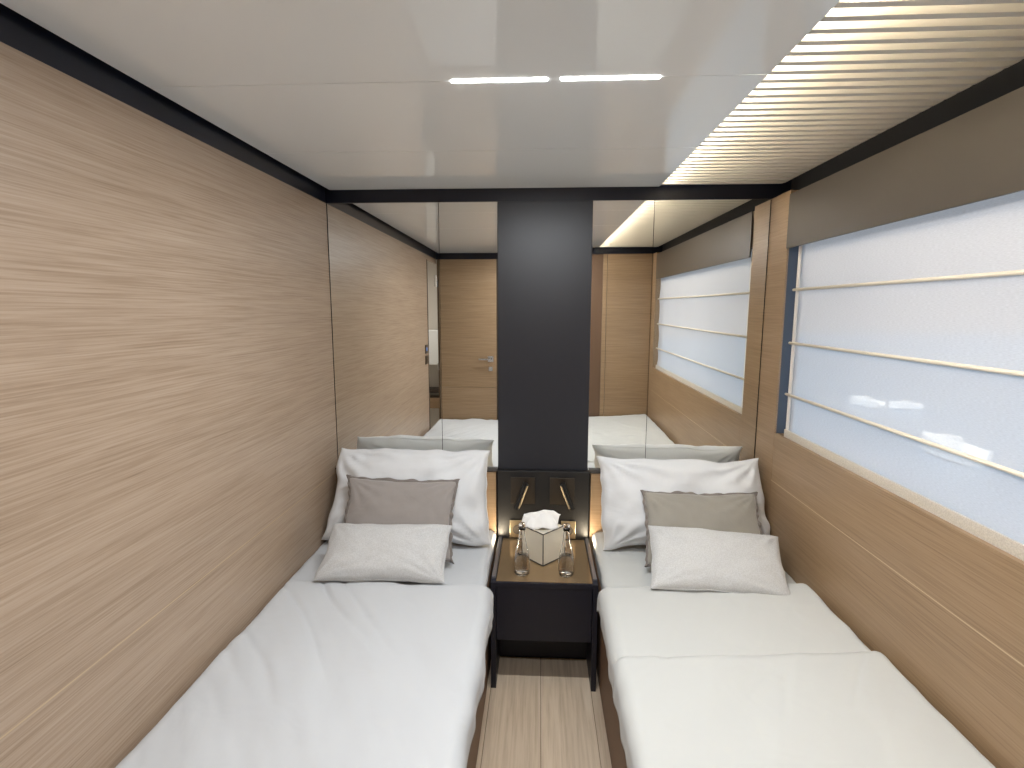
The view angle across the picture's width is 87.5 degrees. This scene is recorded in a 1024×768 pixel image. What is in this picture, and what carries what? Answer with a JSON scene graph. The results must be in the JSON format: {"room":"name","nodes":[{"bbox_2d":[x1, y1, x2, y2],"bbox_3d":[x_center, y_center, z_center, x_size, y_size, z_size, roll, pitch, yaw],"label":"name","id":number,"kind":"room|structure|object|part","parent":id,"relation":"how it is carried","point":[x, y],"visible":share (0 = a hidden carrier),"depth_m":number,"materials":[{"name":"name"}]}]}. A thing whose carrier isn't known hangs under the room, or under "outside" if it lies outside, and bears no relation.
{"room":"yacht cabin bedroom","nodes":[
{"label":"yacht cabin bedroom","id":0,"kind":"room"},
{"bbox_2d":[0,42,337,767],"bbox_3d":[-0.905,0.352,1.249,0.040,1.970,2.520,0,8,3],"label":"wall","id":1,"kind":"structure","parent":0,"point":[167,391],"depth_m":1.25,"materials":[{"name":"brown wood"}]},
{"bbox_2d":[0,3,325,202],"bbox_3d":[-0.904,-0.680,1.105,0.040,0.115,2.520,0,8,3],"label":"trim","id":2,"kind":"structure","parent":1,"relation":"attached to","point":[17,31],"depth_m":1.23,"materials":[{"name":"black paint"}]},
{"bbox_2d":[0,473,333,739],"bbox_3d":[-0.889,0.550,1.488,0.030,0.003,2.100,0,8,3],"label":"trim","id":3,"kind":"structure","parent":1,"relation":"attached to","point":[333,473],"depth_m":1.25,"materials":[{"name":"beige wood"}]},
{"bbox_2d":[0,0,839,189],"bbox_3d":[-0.151,-0.678,1.066,1.428,0.012,2.512,0,8,3],"label":"ceiling","id":4,"kind":"structure","parent":0,"point":[343,94],"depth_m":1.18,"materials":[{"name":"white paint"}]},
{"bbox_2d":[451,78,547,82],"bbox_3d":[-0.029,-0.694,1.219,0.221,0.009,0.012,0,8,3],"label":"recessed light","id":5,"kind":"object","parent":4,"relation":"in","point":[516,79],"visible":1,"depth_m":1.22,"materials":[{"name":"white plastic"}]},
{"bbox_2d":[561,75,660,80],"bbox_3d":[0.222,-0.692,1.206,0.223,0.009,0.012,0,8,3],"label":"recessed light","id":6,"kind":"object","parent":4,"relation":"in","point":[658,76],"visible":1,"depth_m":1.20,"materials":[{"name":"white plastic"}]},
{"bbox_2d":[476,656,611,767],"bbox_3d":[-0.547,1.369,1.271,3.289,0.050,2.920,0,8,3],"label":"floor","id":7,"kind":"structure","parent":0,"point":[540,712],"depth_m":1.99,"materials":[{"name":"brown wood"}]},
{"bbox_2d":[115,530,495,767],"bbox_3d":[-0.508,1.081,1.356,0.750,0.498,2.403,0,8,3],"label":"bed","id":8,"kind":"object","parent":7,"relation":"on","point":[472,564],"visible":0.12,"depth_m":2.12,"materials":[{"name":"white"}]},
{"bbox_2d":[117,580,493,767],"bbox_3d":[-0.501,0.907,1.047,0.790,0.121,1.891,0,8,3],"label":"duvet","id":9,"kind":"object","parent":8,"relation":"on","point":[330,674],"visible":1,"depth_m":1.42,"materials":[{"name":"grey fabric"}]},
{"bbox_2d":[314,523,451,582],"bbox_3d":[-0.479,0.635,2.025,0.482,0.176,0.204,0,8,3],"label":"cushion","id":10,"kind":"object","parent":8,"relation":"on","point":[416,553],"visible":1,"depth_m":1.97,"materials":[{"name":"white fabric"}]},
{"bbox_2d":[344,474,459,563],"bbox_3d":[-0.463,0.545,2.178,0.491,0.308,0.191,0,8,3],"label":"cushion","id":11,"kind":"object","parent":8,"relation":"on","point":[371,500],"visible":0.6,"depth_m":2.17,"materials":[{"name":"grey fabric"}]},
{"bbox_2d":[322,448,490,545],"bbox_3d":[-0.456,0.489,2.350,0.738,0.397,0.256,0,8,1],"label":"pillow","id":12,"kind":"object","parent":8,"relation":"on","point":[470,521],"visible":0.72,"depth_m":2.29,"materials":[{"name":"white fabric"}]},
{"bbox_2d":[491,536,597,691],"bbox_3d":[0.135,0.967,2.311,0.418,0.461,0.409,0,8,3],"label":"nightstand","id":13,"kind":"object","parent":7,"relation":"on","point":[542,613],"visible":0.98,"depth_m":2.11,"materials":[{"name":"black wood"}]},
{"bbox_3d":[-0.062,0.740,2.305,0.016,0.010,0.379,0,8,3],"label":"rail","id":14,"kind":"part","parent":13,"relation":"part of","materials":[{"name":"grey"}]},
{"bbox_3d":[-0.063,0.970,2.322,0.020,0.451,0.409,0,8,3],"label":"panel","id":15,"kind":"part","parent":13,"relation":"part of","materials":[{"name":"black wood"}]},
{"bbox_2d":[514,522,529,575],"bbox_3d":[0.040,0.659,2.147,0.064,0.212,0.064,0,8,3],"label":"water bottle","id":16,"kind":"object","parent":13,"relation":"on","point":[521,559],"visible":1,"depth_m":2.13,"materials":[{"name":"clear glass"}]},
{"bbox_2d":[522,510,563,565],"bbox_3d":[0.129,0.644,2.290,0.158,0.201,0.151,-7,11,-43],"label":"tissue box","id":17,"kind":"object","parent":13,"relation":"on","point":[543,532],"visible":0.98,"depth_m":2.25,"materials":[{"name":"beige"}]},
{"bbox_3d":[0.136,1.086,2.333,0.378,0.220,0.020,0,8,3],"label":"kick panel","id":18,"kind":"part","parent":13,"relation":"part of","materials":[{"name":"black wood"}]},
{"bbox_3d":[0.126,0.905,2.110,0.374,0.223,0.019,0,8,3],"label":"drawer","id":19,"kind":"part","parent":13,"relation":"part of","materials":[{"name":"black wood"}]},
{"bbox_3d":[0.136,0.753,2.287,0.376,0.012,0.397,0,8,3],"label":"glass","id":20,"kind":"part","parent":13,"relation":"part of","materials":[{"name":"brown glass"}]},
{"bbox_2d":[558,523,573,576],"bbox_3d":[0.217,0.660,2.138,0.064,0.212,0.064,0,8,3],"label":"water bottle","id":21,"kind":"object","parent":13,"relation":"on","point":[566,558],"visible":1,"depth_m":2.12,"materials":[{"name":"clear glass"}]},
{"bbox_3d":[0.335,0.743,2.284,0.016,0.010,0.379,0,8,3],"label":"rail","id":22,"kind":"part","parent":13,"relation":"part of","materials":[{"name":"grey"}]},
{"bbox_3d":[0.334,0.974,2.301,0.020,0.451,0.409,0,8,3],"label":"panel","id":23,"kind":"part","parent":13,"relation":"part of","materials":[{"name":"black wood"}]},
{"bbox_2d":[592,532,795,767],"bbox_3d":[0.669,1.084,1.343,0.728,0.498,2.308,0,8,3],"label":"bed","id":24,"kind":"object","parent":7,"relation":"on","point":[623,566],"visible":0.16,"depth_m":2.07,"materials":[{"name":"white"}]},
{"bbox_2d":[596,456,769,549],"bbox_3d":[0.728,0.513,2.296,0.725,0.374,0.265,0,8,3],"label":"pillow","id":25,"kind":"object","parent":24,"relation":"on","point":[622,480],"visible":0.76,"depth_m":2.24,"materials":[{"name":"white fabric"}]},
{"bbox_3d":[0.669,0.886,1.320,0.728,0.099,2.298,0,8,3],"label":"mattress","id":26,"kind":"part","parent":24,"relation":"part of","materials":[{"name":"grey fabric"}]},
{"bbox_2d":[640,490,762,566],"bbox_3d":[0.758,0.574,2.120,0.492,0.259,0.190,0,8,3],"label":"cushion","id":27,"kind":"object","parent":24,"relation":"on","point":[728,512],"visible":0.55,"depth_m":2.12,"materials":[{"name":"beige fabric"}]},
{"bbox_2d":[597,583,870,690],"bbox_3d":[0.674,0.798,1.714,0.756,0.142,0.443,0,8,3],"label":"sheet","id":28,"kind":"object","parent":24,"relation":"on","point":[640,621],"visible":0.84,"depth_m":1.67,"materials":[{"name":"grey fabric"}]},
{"bbox_2d":[648,525,790,594],"bbox_3d":[0.752,0.645,1.960,0.502,0.173,0.254,1,8,8],"label":"cushion","id":29,"kind":"object","parent":28,"relation":"on","point":[683,559],"visible":0.97,"depth_m":1.90,"materials":[{"name":"white fabric"}]},
{"bbox_2d":[613,651,995,767],"bbox_3d":[0.625,0.905,0.832,0.762,0.160,1.390,0,8,3],"label":"duvet","id":30,"kind":"object","parent":24,"relation":"on","point":[853,709],"visible":1,"depth_m":1.27,"materials":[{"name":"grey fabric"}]},
{"bbox_2d":[326,200,771,543],"bbox_3d":[0.156,0.072,2.485,2.029,2.185,0.088,0,8,3],"label":"wall","id":31,"kind":"structure","parent":0,"point":[771,200],"depth_m":2.41,"materials":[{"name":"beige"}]},
{"bbox_2d":[327,202,442,457],"bbox_3d":[-0.570,-0.204,2.430,0.494,1.194,0.008,0,8,3],"label":"mirror panel","id":32,"kind":"object","parent":31,"relation":"attached to","point":[384,257],"visible":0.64,"depth_m":2.42,"materials":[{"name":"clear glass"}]},
{"bbox_2d":[439,202,497,468],"bbox_3d":[-0.192,-0.201,2.411,0.257,1.194,0.008,0,8,3],"label":"mirror panel","id":33,"kind":"object","parent":31,"relation":"attached to","point":[468,231],"visible":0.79,"depth_m":2.40,"materials":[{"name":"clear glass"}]},
{"bbox_2d":[335,468,602,554],"bbox_3d":[0.137,0.770,2.513,1.919,0.755,0.046,0,8,3],"label":"headboard","id":34,"kind":"object","parent":31,"relation":"attached to","point":[506,512],"visible":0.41,"depth_m":2.46,"materials":[{"name":"brown wood"}]},
{"bbox_2d":[510,520,521,536],"bbox_3d":[0.026,0.671,2.479,0.071,0.084,0.010,0,8,3],"label":"wall socket","id":35,"kind":"object","parent":34,"relation":"attached to","point":[514,524],"visible":0.6,"depth_m":2.48,"materials":[{"name":"gold metal"}]},
{"bbox_2d":[511,477,534,509],"bbox_3d":[0.048,0.498,2.426,0.111,0.136,0.065,0,8,3],"label":"reading lamp","id":36,"kind":"object","parent":34,"relation":"attached to","point":[522,488],"visible":1,"depth_m":2.45,"materials":[{"name":"brown metal"}]},
{"bbox_3d":[0.143,0.770,2.514,0.418,0.755,0.044,0,8,3],"label":"panel","id":37,"kind":"part","parent":34,"relation":"part of","materials":[{"name":"black wood"}]},
{"bbox_2d":[550,478,574,509],"bbox_3d":[0.228,0.498,2.417,0.113,0.134,0.065,0,8,3],"label":"reading lamp","id":38,"kind":"object","parent":34,"relation":"attached to","point":[561,489],"visible":1,"depth_m":2.44,"materials":[{"name":"brown metal"}]},
{"bbox_2d":[561,521,575,538],"bbox_3d":[0.259,0.673,2.467,0.067,0.084,0.010,0,8,3],"label":"wall socket","id":39,"kind":"object","parent":34,"relation":"attached to","point":[572,523],"visible":0.58,"depth_m":2.46,"materials":[{"name":"gold metal"}]},
{"bbox_2d":[497,201,592,469],"bbox_3d":[0.142,-0.198,2.394,0.411,1.195,0.018,0,8,3],"label":"panel","id":40,"kind":"object","parent":31,"relation":"attached to","point":[545,247],"visible":1,"depth_m":2.38,"materials":[{"name":"black"}]},
{"bbox_2d":[325,179,791,202],"bbox_3d":[0.252,-0.846,2.300,2.145,0.115,0.016,0,8,3],"label":"trim","id":41,"kind":"structure","parent":31,"relation":"attached to","point":[708,191],"depth_m":2.30,"materials":[{"name":"black paint"}]},
{"bbox_2d":[587,200,654,469],"bbox_3d":[0.478,-0.195,2.377,0.260,1.194,0.008,0,8,3],"label":"mirror panel","id":42,"kind":"object","parent":31,"relation":"attached to","point":[622,232],"visible":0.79,"depth_m":2.37,"materials":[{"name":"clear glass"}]},
{"bbox_2d":[645,199,770,462],"bbox_3d":[0.852,-0.193,2.358,0.484,1.194,0.008,0,8,3],"label":"mirror panel","id":43,"kind":"object","parent":31,"relation":"attached to","point":[709,264],"visible":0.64,"depth_m":2.35,"materials":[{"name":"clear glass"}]},
{"bbox_2d":[755,190,1023,767],"bbox_3d":[1.066,0.368,1.148,0.070,1.970,2.520,0,8,3],"label":"wall","id":44,"kind":"structure","parent":0,"point":[976,686],"depth_m":1.44,"materials":[{"name":"brown wood"}]},
{"bbox_2d":[776,245,800,432],"bbox_3d":[1.071,-0.040,1.140,0.058,0.820,2.078,0,8,3],"label":"window","id":45,"kind":"structure","parent":44,"relation":"in","point":[793,252],"depth_m":2.16,"materials":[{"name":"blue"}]},
{"bbox_2d":[771,480,1023,666],"bbox_3d":[1.063,0.545,1.220,0.060,0.003,2.072,0,8,3],"label":"trim","id":46,"kind":"structure","parent":44,"relation":"attached to","point":[771,480],"depth_m":1.36,"materials":[{"name":"beige wood"}]},
{"bbox_2d":[784,191,1023,560],"bbox_3d":[1.059,-0.039,1.139,0.021,0.802,1.998,0,8,3],"label":"blind","id":47,"kind":"object","parent":44,"relation":"attached to","point":[906,375],"visible":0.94,"depth_m":1.40,"materials":[{"name":"fabric"}]},
{"bbox_2d":[786,86,1023,248],"bbox_3d":[1.030,-0.496,1.092,0.006,0.207,2.023,0,8,3],"label":"valance","id":48,"kind":"object","parent":44,"relation":"attached to","point":[977,155],"visible":1,"depth_m":1.35,"materials":[{"name":"brown"}]},
{"bbox_2d":[791,59,1023,189],"bbox_3d":[1.125,-0.704,0.996,0.034,0.215,2.520,0,8,3],"label":"trim","id":49,"kind":"structure","parent":44,"relation":"attached to","point":[1011,78],"depth_m":1.46,"materials":[{"name":"black"}]},
{"bbox_3d":[0.773,-0.778,1.004,0.670,0.030,2.520,0,8,3],"label":"cove","id":50,"kind":"object","parent":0,"visible":0},
{"bbox_2d":[661,0,1023,184],"bbox_3d":[0.796,-0.696,1.014,0.596,0.065,2.460,0,8,3],"label":"grille","id":51,"kind":"object","parent":50,"relation":"attached to","point":[868,67],"visible":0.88,"depth_m":1.23,"materials":[{"name":"grey"}]}
]}

